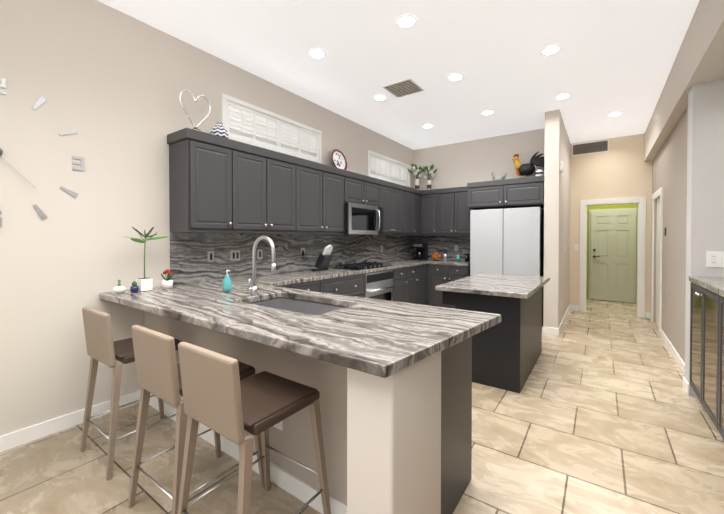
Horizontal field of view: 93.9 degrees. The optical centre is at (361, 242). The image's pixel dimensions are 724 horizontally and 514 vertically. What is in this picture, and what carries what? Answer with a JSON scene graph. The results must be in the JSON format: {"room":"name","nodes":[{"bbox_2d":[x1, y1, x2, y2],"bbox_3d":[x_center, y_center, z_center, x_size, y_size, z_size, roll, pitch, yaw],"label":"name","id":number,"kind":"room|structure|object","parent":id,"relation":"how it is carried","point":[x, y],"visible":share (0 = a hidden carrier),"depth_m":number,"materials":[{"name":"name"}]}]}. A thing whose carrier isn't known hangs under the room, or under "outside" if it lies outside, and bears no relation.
{"room":"kitchen","nodes":[
{"label":"kitchen","id":0,"kind":"room"},
{"bbox_2d":[0,0,413,435],"bbox_3d":[-1.553,-0.273,3.546,0.150,3.280,9.250,0,1,35],"label":"wall","id":1,"kind":"structure","parent":0,"point":[109,84],"depth_m":2.60,"materials":[{"name":"paint"}]},
{"bbox_2d":[0,77,83,226],"bbox_3d":[-2.395,-0.596,2.196,0.033,0.985,0.950,0,1,35],"label":"wall clock","id":2,"kind":"object","parent":1,"relation":"attached to","point":[36,105],"visible":1,"depth_m":2.40,"materials":[{"name":"silver metal"}]},
{"bbox_2d":[167,128,234,231],"bbox_3d":[-1.507,-0.553,3.173,0.346,0.870,0.421,0,1,35],"label":"upper cabinet","id":3,"kind":"object","parent":1,"relation":"attached to","point":[218,184],"depth_m":3.04,"materials":[{"name":"grey wood"}]},
{"bbox_2d":[179,89,210,130],"bbox_3d":[-1.541,-1.188,3.128,0.060,0.399,0.308,0,1,35],"label":"heart sculpture","id":4,"kind":"object","parent":3,"relation":"on","point":[199,123],"visible":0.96,"depth_m":3.12,"materials":[{"name":"white metal"}]},
{"bbox_2d":[210,123,228,137],"bbox_3d":[-1.402,-1.081,3.326,0.170,0.180,0.170,0,1,35],"label":"vase","id":5,"kind":"object","parent":3,"relation":"on","point":[219,129],"visible":0.79,"depth_m":3.27,"materials":[{"name":"ceramic"}]},
{"bbox_2d":[235,141,298,231],"bbox_3d":[-1.146,-0.559,3.684,0.346,0.870,0.829,0,1,35],"label":"upper cabinet","id":6,"kind":"object","parent":1,"relation":"attached to","point":[266,180],"depth_m":3.56,"materials":[{"name":"grey wood"}]},
{"bbox_2d":[222,93,321,163],"bbox_3d":[-1.077,-1.331,4.195,0.162,0.470,1.530,0,1,35],"label":"window shutter","id":7,"kind":"object","parent":1,"relation":"attached to","point":[247,123],"visible":0.98,"depth_m":4.04,"materials":[{"name":"white wood"}]},
{"bbox_2d":[299,158,346,234],"bbox_3d":[-0.643,-0.568,4.393,0.346,0.870,0.910,0,1,35],"label":"upper cabinet","id":8,"kind":"object","parent":1,"relation":"attached to","point":[322,187],"depth_m":4.28,"materials":[{"name":"grey wood"}]},
{"bbox_2d":[347,171,378,206],"bbox_3d":[-0.120,-0.787,5.130,0.346,0.450,0.901,0,1,35],"label":"upper cabinet","id":9,"kind":"object","parent":1,"relation":"attached to","point":[361,189],"depth_m":5.01,"materials":[{"name":"grey wood"}]},
{"bbox_2d":[344,202,382,234],"bbox_3d":[-0.066,-0.339,5.097,0.481,0.435,0.896,0,1,35],"label":"microwave","id":10,"kind":"object","parent":9,"relation":"attached to","point":[360,219],"visible":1,"depth_m":4.90,"materials":[{"name":"grey metal"}]},
{"bbox_2d":[368,150,409,186],"bbox_3d":[0.488,-1.348,6.408,0.162,0.470,1.550,0,1,35],"label":"window shutter","id":11,"kind":"object","parent":1,"relation":"attached to","point":[382,167],"visible":0.96,"depth_m":6.29,"materials":[{"name":"white"}]},
{"bbox_2d":[379,180,402,235],"bbox_3d":[0.372,-0.585,5.829,0.346,0.870,0.805,0,1,35],"label":"upper cabinet","id":12,"kind":"object","parent":1,"relation":"attached to","point":[390,194],"depth_m":5.71,"materials":[{"name":"grey wood"}]},
{"bbox_2d":[403,186,414,235],"bbox_3d":[0.727,-0.592,6.330,0.346,0.870,0.424,0,1,35],"label":"upper cabinet","id":13,"kind":"object","parent":1,"relation":"attached to","point":[408,192],"depth_m":6.23,"materials":[{"name":"grey wood"}]},
{"bbox_2d":[415,189,422,235],"bbox_3d":[0.948,-0.595,6.642,0.346,0.870,0.340,0,1,35],"label":"upper cabinet","id":14,"kind":"object","parent":1,"relation":"attached to","point":[418,193],"depth_m":6.60,"materials":[{"name":"grey wood"}]},
{"bbox_2d":[408,164,436,189],"bbox_3d":[1.214,-1.332,6.812,0.568,0.596,0.325,0,1,35],"label":"vases","id":15,"kind":"object","parent":14,"relation":"on","point":[420,169],"visible":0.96,"depth_m":6.77,"materials":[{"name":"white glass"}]},
{"bbox_2d":[423,189,438,235],"bbox_3d":[1.401,-0.596,6.719,0.335,0.870,0.348,0,1,35],"label":"upper cabinet","id":16,"kind":"object","parent":1,"relation":"attached to","point":[430,197],"depth_m":6.55,"materials":[{"name":"grey wood"}]},
{"bbox_2d":[439,186,470,235],"bbox_3d":[1.824,-0.593,6.419,0.701,0.870,0.348,0,1,35],"label":"upper cabinet","id":17,"kind":"object","parent":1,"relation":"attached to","point":[454,214],"depth_m":6.29,"materials":[{"name":"grey wood"}]},
{"bbox_2d":[467,176,543,209],"bbox_3d":[2.480,-0.804,5.726,1.169,0.430,0.718,0,1,35],"label":"upper cabinet","id":18,"kind":"object","parent":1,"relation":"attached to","point":[525,192],"depth_m":5.42,"materials":[{"name":"grey wood"}]},
{"bbox_2d":[491,172,506,179],"bbox_3d":[2.371,-1.129,5.874,0.276,0.213,0.110,0,1,35],"label":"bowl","id":19,"kind":"object","parent":18,"relation":"on","point":[498,177],"visible":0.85,"depth_m":5.83,"materials":[{"name":"silver ceramic"}]},
{"bbox_2d":[512,151,543,177],"bbox_3d":[2.814,-1.269,5.657,0.596,0.498,0.183,0,1,35],"label":"rooster","id":20,"kind":"object","parent":18,"relation":"on","point":[524,170],"visible":0.88,"depth_m":5.62,"materials":[{"name":"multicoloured ceramic"}]},
{"bbox_2d":[535,167,543,175],"bbox_3d":[2.808,-1.103,5.345,0.133,0.175,0.131,0,1,35],"label":"ginger jar","id":21,"kind":"object","parent":18,"relation":"on","point":[539,172],"visible":0.88,"depth_m":5.30,"materials":[{"name":"white ceramic"}]},
{"bbox_2d":[0,299,723,513],"bbox_3d":[1.644,1.427,2.806,6.250,0.100,12.700,0,1,35],"label":"floor","id":22,"kind":"structure","parent":0,"point":[602,412],"depth_m":2.23,"materials":[{"name":"tile"}]},
{"bbox_2d":[0,390,140,451],"bbox_3d":[-3.025,1.344,1.343,0.014,0.100,3.920,0,1,35],"label":"baseboard","id":23,"kind":"structure","parent":22,"relation":"on","point":[30,433],"depth_m":2.46,"materials":[{"name":"white wood"}]},
{"bbox_2d":[80,307,182,480],"bbox_3d":[-1.525,0.902,2.310,0.479,0.964,0.523,0,1,35],"label":"bar stool","id":24,"kind":"object","parent":22,"relation":"on","point":[103,347],"visible":0.71,"depth_m":2.09,"materials":[{"name":"brown leather"}]},
{"bbox_2d":[128,325,264,513],"bbox_3d":[-0.886,0.908,1.846,0.479,0.964,0.523,0,1,35],"label":"bar stool","id":25,"kind":"object","parent":22,"relation":"on","point":[158,372],"visible":0.52,"depth_m":1.65,"materials":[{"name":"brown leather"}]},
{"bbox_2d":[144,313,338,513],"bbox_3d":[-0.851,0.915,2.310,2.437,0.934,0.180,0,1,35],"label":"half wall","id":26,"kind":"structure","parent":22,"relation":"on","point":[292,436],"depth_m":1.88,"materials":[{"name":"beige paint"}]},
{"bbox_2d":[167,301,314,340],"bbox_3d":[-0.706,0.430,1.957,0.820,0.045,0.420,0,1,35],"label":"countertop","id":27,"kind":"structure","parent":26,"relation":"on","point":[240,319],"depth_m":1.89,"materials":[{"name":"grey stone"}]},
{"bbox_2d":[99,257,426,316],"bbox_3d":[-0.030,0.397,4.588,1.137,0.045,5.497,0,1,35],"label":"countertop","id":28,"kind":"structure","parent":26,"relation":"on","point":[157,301],"depth_m":2.75,"materials":[{"name":"grey stone"}]},
{"bbox_2d":[112,280,125,292],"bbox_3d":[-1.904,0.343,2.651,0.086,0.108,0.088,0,1,35],"label":"cactus","id":29,"kind":"object","parent":28,"relation":"on","point":[119,288],"visible":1,"depth_m":2.63,"materials":[{"name":"white ceramic"}]},
{"bbox_2d":[130,281,138,292],"bbox_3d":[-1.819,0.352,2.701,0.060,0.089,0.058,0,1,35],"label":"pot","id":30,"kind":"object","parent":28,"relation":"on","point":[134,287],"visible":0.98,"depth_m":2.68,"materials":[{"name":"blue ceramic"}]},
{"bbox_2d":[127,227,167,291],"bbox_3d":[-1.793,0.132,2.772,0.320,0.527,0.306,0,1,35],"label":"potted plant","id":31,"kind":"object","parent":28,"relation":"on","point":[144,284],"visible":1,"depth_m":2.77,"materials":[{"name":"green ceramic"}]},
{"bbox_2d":[160,269,174,288],"bbox_3d":[-1.677,0.312,2.912,0.109,0.164,0.110,0,1,35],"label":"pot","id":32,"kind":"object","parent":28,"relation":"on","point":[167,283],"visible":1,"depth_m":2.90,"materials":[{"name":"white ceramic"}]},
{"bbox_2d":[222,270,231,291],"bbox_3d":[-1.089,0.306,2.729,0.072,0.180,0.072,0,1,35],"label":"bottle","id":33,"kind":"object","parent":28,"relation":"on","point":[227,284],"visible":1,"depth_m":2.71,"materials":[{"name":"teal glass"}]},
{"bbox_2d":[251,297,342,312],"bbox_3d":[-0.455,0.541,2.313,0.840,0.213,0.490,0,1,35],"label":"sink","id":34,"kind":"object","parent":28,"relation":"in","point":[300,304],"depth_m":2.44,"materials":[{"name":"grey metal"}]},
{"bbox_2d":[312,245,332,270],"bbox_3d":[-0.513,0.203,4.501,0.251,0.344,0.160,0,1,35],"label":"knife block","id":35,"kind":"object","parent":28,"relation":"on","point":[323,260],"visible":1,"depth_m":4.45,"materials":[{"name":"grey metal"}]},
{"bbox_2d":[331,261,394,268],"bbox_3d":[0.033,0.345,5.096,0.480,0.046,0.920,0,1,35],"label":"cooktop","id":36,"kind":"object","parent":28,"relation":"in","point":[354,264],"depth_m":5.04,"materials":[{"name":"black metal"}]},
{"bbox_2d":[413,243,427,260],"bbox_3d":[1.164,0.177,6.743,0.200,0.340,0.262,0,1,35],"label":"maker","id":37,"kind":"object","parent":28,"relation":"on","point":[421,251],"visible":1,"depth_m":6.69,"materials":[{"name":"black plastic"}]},
{"bbox_2d":[429,251,441,260],"bbox_3d":[1.444,0.262,6.621,0.268,0.174,0.268,0,1,35],"label":"stand","id":38,"kind":"object","parent":28,"relation":"on","point":[436,256],"visible":1,"depth_m":6.59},
{"bbox_2d":[443,250,447,260],"bbox_3d":[1.614,0.249,6.549,0.102,0.200,0.104,0,1,35],"label":"jar","id":39,"kind":"object","parent":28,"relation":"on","point":[445,256],"visible":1,"depth_m":6.51,"materials":[{"name":"grey"}]},
{"bbox_2d":[177,342,330,513],"bbox_3d":[-0.489,0.911,1.559,0.479,0.964,0.523,0,1,35],"label":"bar stool","id":40,"kind":"object","parent":22,"relation":"on","point":[220,397],"visible":1,"depth_m":1.42,"materials":[{"name":"brown leather"}]},
{"bbox_2d":[283,281,294,288],"bbox_3d":[-1.119,0.900,3.501,0.623,0.934,0.455,0,1,35],"label":"base cabinet","id":41,"kind":"object","parent":22,"relation":"on","point":[292,286],"depth_m":3.50,"materials":[{"name":"black wood"}]},
{"bbox_2d":[295,277,322,292],"bbox_3d":[-0.857,0.896,3.870,0.623,0.934,0.450,0,1,35],"label":"base cabinet","id":42,"kind":"object","parent":22,"relation":"on","point":[317,285],"depth_m":3.75,"materials":[{"name":"black wood"}]},
{"bbox_2d":[323,273,366,296],"bbox_3d":[-0.466,0.889,4.423,0.623,0.934,0.905,0,1,35],"label":"base cabinet","id":43,"kind":"object","parent":22,"relation":"on","point":[355,284],"depth_m":4.31,"materials":[{"name":"black wood"}]},
{"bbox_2d":[367,269,394,300],"bbox_3d":[0.021,0.881,5.111,0.623,0.934,0.780,0,1,35],"label":"base cabinet","id":44,"kind":"object","parent":22,"relation":"on","point":[381,283],"depth_m":4.96,"materials":[{"name":"silver metal"}]},
{"bbox_2d":[365,270,393,300],"bbox_3d":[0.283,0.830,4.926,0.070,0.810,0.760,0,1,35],"label":"oven","id":45,"kind":"object","parent":44,"relation":"in","point":[379,284],"depth_m":4.92,"materials":[{"name":"silver metal"}]},
{"bbox_2d":[339,369,446,513],"bbox_3d":[0.146,0.926,1.439,0.224,0.934,0.450,0,1,35],"label":"half wall","id":46,"kind":"structure","parent":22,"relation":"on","point":[393,438],"depth_m":1.29,"materials":[{"name":"beige paint"}]},
{"bbox_2d":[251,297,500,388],"bbox_3d":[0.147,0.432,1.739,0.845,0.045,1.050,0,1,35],"label":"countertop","id":47,"kind":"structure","parent":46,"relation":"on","point":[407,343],"depth_m":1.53,"materials":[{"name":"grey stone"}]},
{"bbox_2d":[395,265,406,300],"bbox_3d":[0.366,0.875,5.599,0.623,0.934,0.415,0,1,35],"label":"base cabinet","id":48,"kind":"object","parent":22,"relation":"on","point":[400,274],"depth_m":5.45,"materials":[{"name":"black wood"}]},
{"bbox_2d":[407,265,418,304],"bbox_3d":[0.600,0.871,5.929,0.623,0.934,0.395,0,1,35],"label":"base cabinet","id":49,"kind":"object","parent":22,"relation":"on","point":[412,270],"depth_m":5.80,"materials":[{"name":"black wood"}]},
{"bbox_2d":[419,265,426,304],"bbox_3d":[0.853,0.866,6.287,0.623,0.934,0.481,0,1,35],"label":"base cabinet","id":50,"kind":"object","parent":22,"relation":"on","point":[422,268],"depth_m":6.16,"materials":[{"name":"black wood"}]},
{"bbox_2d":[431,265,469,308],"bbox_3d":[1.727,0.866,6.327,0.730,0.934,0.637,0,1,35],"label":"base cabinet","id":51,"kind":"object","parent":22,"relation":"on","point":[440,274],"depth_m":6.12,"materials":[{"name":"black wood"}]},
{"bbox_2d":[427,261,469,264],"bbox_3d":[1.715,0.376,6.327,0.755,0.045,0.642,0,1,35],"label":"countertop","id":52,"kind":"structure","parent":51,"relation":"on","point":[428,262],"depth_m":6.12,"materials":[{"name":"grey stone"}]},
{"bbox_2d":[465,253,469,261],"bbox_3d":[1.968,0.277,6.323,0.094,0.150,0.094,0,1,35],"label":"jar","id":53,"kind":"object","parent":52,"relation":"on","point":[467,257],"visible":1,"depth_m":6.29,"materials":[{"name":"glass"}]},
{"bbox_2d":[447,349,471,513],"bbox_3d":[-0.575,0.912,2.533,2.629,0.934,0.497,0,1,35],"label":"base cabinet","id":54,"kind":"object","parent":22,"relation":"on","point":[459,378],"depth_m":1.80,"materials":[{"name":"black wood"}]},
{"bbox_2d":[283,289,374,304],"bbox_3d":[-0.273,0.422,2.569,0.820,0.045,0.180,0,1,35],"label":"countertop","id":55,"kind":"structure","parent":54,"relation":"on","point":[339,298],"depth_m":2.53,"materials":[{"name":"grey stone"}]},
{"bbox_2d":[442,289,541,392],"bbox_3d":[1.526,0.921,3.845,0.750,0.885,1.370,0,1,35],"label":"kitchen island","id":56,"kind":"object","parent":22,"relation":"on","point":[506,351],"depth_m":3.22,"materials":[{"name":"black wood"}]},
{"bbox_2d":[435,273,549,300],"bbox_3d":[1.547,0.456,3.830,0.855,0.045,1.580,0,1,35],"label":"island countertop","id":57,"kind":"structure","parent":56,"relation":"on","point":[491,285],"depth_m":3.46,"materials":[{"name":"grey stone"}]},
{"bbox_2d":[470,207,543,325],"bbox_3d":[2.450,0.397,5.647,1.030,1.870,0.810,0,1,35],"label":"refrigerator","id":58,"kind":"object","parent":22,"relation":"on","point":[508,241],"visible":0.44,"depth_m":5.28,"materials":[{"name":"white metal"}]},
{"bbox_2d":[689,276,723,439],"bbox_3d":[2.002,0.859,1.196,0.669,1.075,4.097,0,1,35],"label":"sideboard","id":59,"kind":"object","parent":22,"relation":"on","point":[706,383],"visible":1,"depth_m":2.53,"materials":[{"name":"black"}]},
{"bbox_2d":[97,0,698,149],"bbox_3d":[1.217,-1.961,3.373,4.850,0.100,12.200,0,1,35],"label":"ceiling","id":60,"kind":"structure","parent":0,"point":[611,56],"depth_m":3.43,"materials":[{"name":"paint"}]},
{"bbox_2d":[308,48,326,58],"bbox_3d":[-0.451,-1.909,3.414,0.188,0.007,0.188,0,1,8],"label":"recessed light","id":61,"kind":"object","parent":60,"relation":"in","point":[316,53],"depth_m":3.40,"materials":[{"name":"paint"}]},
{"bbox_2d":[373,94,386,100],"bbox_3d":[0.242,-1.922,4.479,0.188,0.007,0.188,1,1,44],"label":"recessed light","id":62,"kind":"object","parent":60,"relation":"in","point":[380,97],"depth_m":4.47,"materials":[{"name":"paint"}]},
{"bbox_2d":[383,79,423,97],"bbox_3d":[0.517,-1.914,4.211,0.380,0.017,0.380,0,1,35],"label":"ceiling vent","id":63,"kind":"object","parent":60,"relation":"in","point":[404,88],"depth_m":4.19,"materials":[{"name":"white metal"}]},
{"bbox_2d":[395,14,416,28],"bbox_3d":[0.382,-1.903,2.911,0.188,0.007,0.188,1,1,44],"label":"recessed light","id":64,"kind":"object","parent":60,"relation":"in","point":[406,21],"depth_m":2.90,"materials":[{"name":"paint"}]},
{"bbox_2d":[422,124,433,127],"bbox_3d":[1.095,-1.936,5.615,0.188,0.007,0.188,0,1,8],"label":"recessed light","id":65,"kind":"object","parent":60,"relation":"in","point":[426,125],"depth_m":5.62,"materials":[{"name":"paint"}]},
{"bbox_2d":[447,73,463,80],"bbox_3d":[1.078,-1.915,3.912,0.188,0.007,0.188,0,1,26],"label":"recessed light","id":66,"kind":"object","parent":60,"relation":"in","point":[456,76],"depth_m":3.91,"materials":[{"name":"paint"}]},
{"bbox_2d":[481,110,494,114],"bbox_3d":[1.866,-1.928,5.009,0.188,0.007,0.188,0,1,26],"label":"recessed light","id":67,"kind":"object","parent":60,"relation":"in","point":[487,112],"depth_m":5.00,"materials":[{"name":"paint"}]},
{"bbox_2d":[540,45,561,55],"bbox_3d":[1.870,-1.908,3.352,0.188,0.007,0.188,1,1,44],"label":"recessed light","id":68,"kind":"object","parent":60,"relation":"in","point":[552,49],"depth_m":3.35,"materials":[{"name":"paint"}]},
{"bbox_2d":[555,93,570,98],"bbox_3d":[2.638,-1.921,4.438,0.188,0.007,0.188,0,1,26],"label":"recessed light","id":69,"kind":"object","parent":60,"relation":"in","point":[565,95],"depth_m":4.43,"materials":[{"name":"paint"}]},
{"bbox_2d":[607,112,622,116],"bbox_3d":[3.805,-1.929,5.082,0.188,0.007,0.188,0,1,26],"label":"recessed light","id":70,"kind":"object","parent":60,"relation":"in","point":[615,113],"depth_m":5.08,"materials":[{"name":"paint"}]},
{"bbox_2d":[414,128,544,209],"bbox_3d":[2.177,-0.309,6.481,2.550,3.280,0.150,0,1,35],"label":"wall","id":71,"kind":"structure","parent":0,"point":[461,164],"depth_m":6.37,"materials":[{"name":"paint"}]},
{"bbox_2d":[170,233,469,284],"bbox_3d":[0.220,0.130,4.739,1.367,0.484,4.957,0,1,35],"label":"backsplash","id":72,"kind":"structure","parent":71,"relation":"attached to","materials":[{"name":"stone"}]},
{"bbox_2d":[543,109,570,327],"bbox_3d":[3.405,-0.301,5.845,0.190,3.280,2.170,0,1,35],"label":"wall","id":73,"kind":"structure","parent":0,"point":[557,149],"depth_m":4.99,"materials":[{"name":"paint"}]},
{"bbox_2d":[560,161,563,171],"bbox_3d":[2.953,-1.126,4.996,0.040,0.150,0.120,0,1,35],"label":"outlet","id":74,"kind":"object","parent":73,"relation":"attached to","point":[561,162],"depth_m":4.95,"materials":[{"name":"white plastic"}]},
{"bbox_2d":[557,305,570,335],"bbox_3d":[3.484,1.290,5.800,0.014,0.100,2.184,0,1,35],"label":"baseboard","id":75,"kind":"structure","parent":73,"relation":"attached to","point":[560,327],"depth_m":5.49,"materials":[{"name":"white wood"}]},
{"bbox_2d":[569,134,651,317],"bbox_3d":[4.944,-0.305,6.158,1.960,3.280,0.120,0,1,35],"label":"wall","id":76,"kind":"structure","parent":0,"point":[621,168],"depth_m":6.29,"materials":[{"name":"paint"}]},
{"bbox_2d":[572,139,608,155],"bbox_3d":[4.362,-1.814,6.469,0.590,0.230,0.017,0,1,35],"label":"ceiling vent","id":77,"kind":"object","parent":76,"relation":"in","point":[601,146],"depth_m":6.46,"materials":[{"name":"white metal"}]},
{"bbox_2d":[580,197,645,317],"bbox_3d":[4.677,0.258,6.342,0.980,2.150,0.140,0,1,35],"label":"door frame","id":78,"kind":"structure","parent":76,"relation":"attached to","point":[641,236],"depth_m":6.13,"materials":[{"name":"white wood"}]},
{"bbox_2d":[586,204,637,302],"bbox_3d":[5.671,-0.323,7.653,1.900,3.280,0.100,0,1,35],"label":"wall","id":79,"kind":"structure","parent":0,"point":[613,206],"depth_m":7.86,"materials":[{"name":"paint"}]},
{"bbox_2d":[590,210,635,302],"bbox_3d":[5.611,0.293,7.568,0.810,2.030,0.090,0,1,35],"label":"entry door","id":80,"kind":"structure","parent":79,"relation":"in","point":[613,255],"depth_m":7.56,"materials":[{"name":"green"}]},
{"bbox_2d":[588,208,637,302],"bbox_3d":[5.638,0.277,7.606,0.890,2.080,0.023,0,1,35],"label":"door frame","id":81,"kind":"structure","parent":79,"relation":"attached to","point":[589,273],"depth_m":7.70,"materials":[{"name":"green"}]},
{"bbox_2d":[651,107,687,362],"bbox_3d":[4.178,-0.035,4.517,0.150,2.780,3.450,0,1,35],"label":"wall","id":82,"kind":"structure","parent":0,"point":[669,168],"depth_m":4.14,"materials":[{"name":"paint"}]},
{"bbox_2d":[651,187,662,334],"bbox_3d":[4.686,0.265,5.325,0.090,2.160,1.050,0,1,35],"label":"door frame","id":83,"kind":"structure","parent":82,"relation":"attached to","point":[655,195],"depth_m":5.45,"materials":[{"name":"white wood"}]},
{"bbox_2d":[660,328,688,388],"bbox_3d":[3.725,1.311,4.058,0.040,0.100,2.150,0,1,35],"label":"baseboard","id":84,"kind":"structure","parent":82,"relation":"attached to","point":[680,362],"depth_m":3.91,"materials":[{"name":"white wood"}]},
{"bbox_2d":[644,0,723,161],"bbox_3d":[2.349,-1.638,1.504,0.840,0.500,10.450,0,1,35],"label":"wall","id":85,"kind":"structure","parent":0,"point":[699,58],"depth_m":2.95,"materials":[{"name":"paint"}]},
{"bbox_2d":[685,79,723,395],"bbox_3d":[3.332,-0.015,2.880,0.800,2.780,0.200,0,1,35],"label":"wall","id":86,"kind":"structure","parent":0,"point":[705,189],"depth_m":2.98,"materials":[{"name":"paint"}]},
{"bbox_2d":[706,251,723,267],"bbox_3d":[3.105,0.145,2.915,0.190,0.140,0.009,0,1,35],"label":"light switch","id":87,"kind":"object","parent":86,"relation":"attached to","point":[714,258],"depth_m":2.94,"materials":[{"name":"white plastic"}]},
{"bbox_3d":[-0.310,-1.031,4.930,0.090,0.040,0.120,0,1,35],"label":"plate stand","id":88,"kind":"object","parent":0,"visible":0},
{"bbox_2d":[332,149,346,169],"bbox_3d":[-0.336,-1.199,4.947,0.027,0.340,0.340,-14,-8,35],"label":"decorative plate","id":89,"kind":"object","parent":88,"relation":"on","point":[339,159],"visible":0.94,"depth_m":4.96,"materials":[{"name":"ceramic"}]}
]}

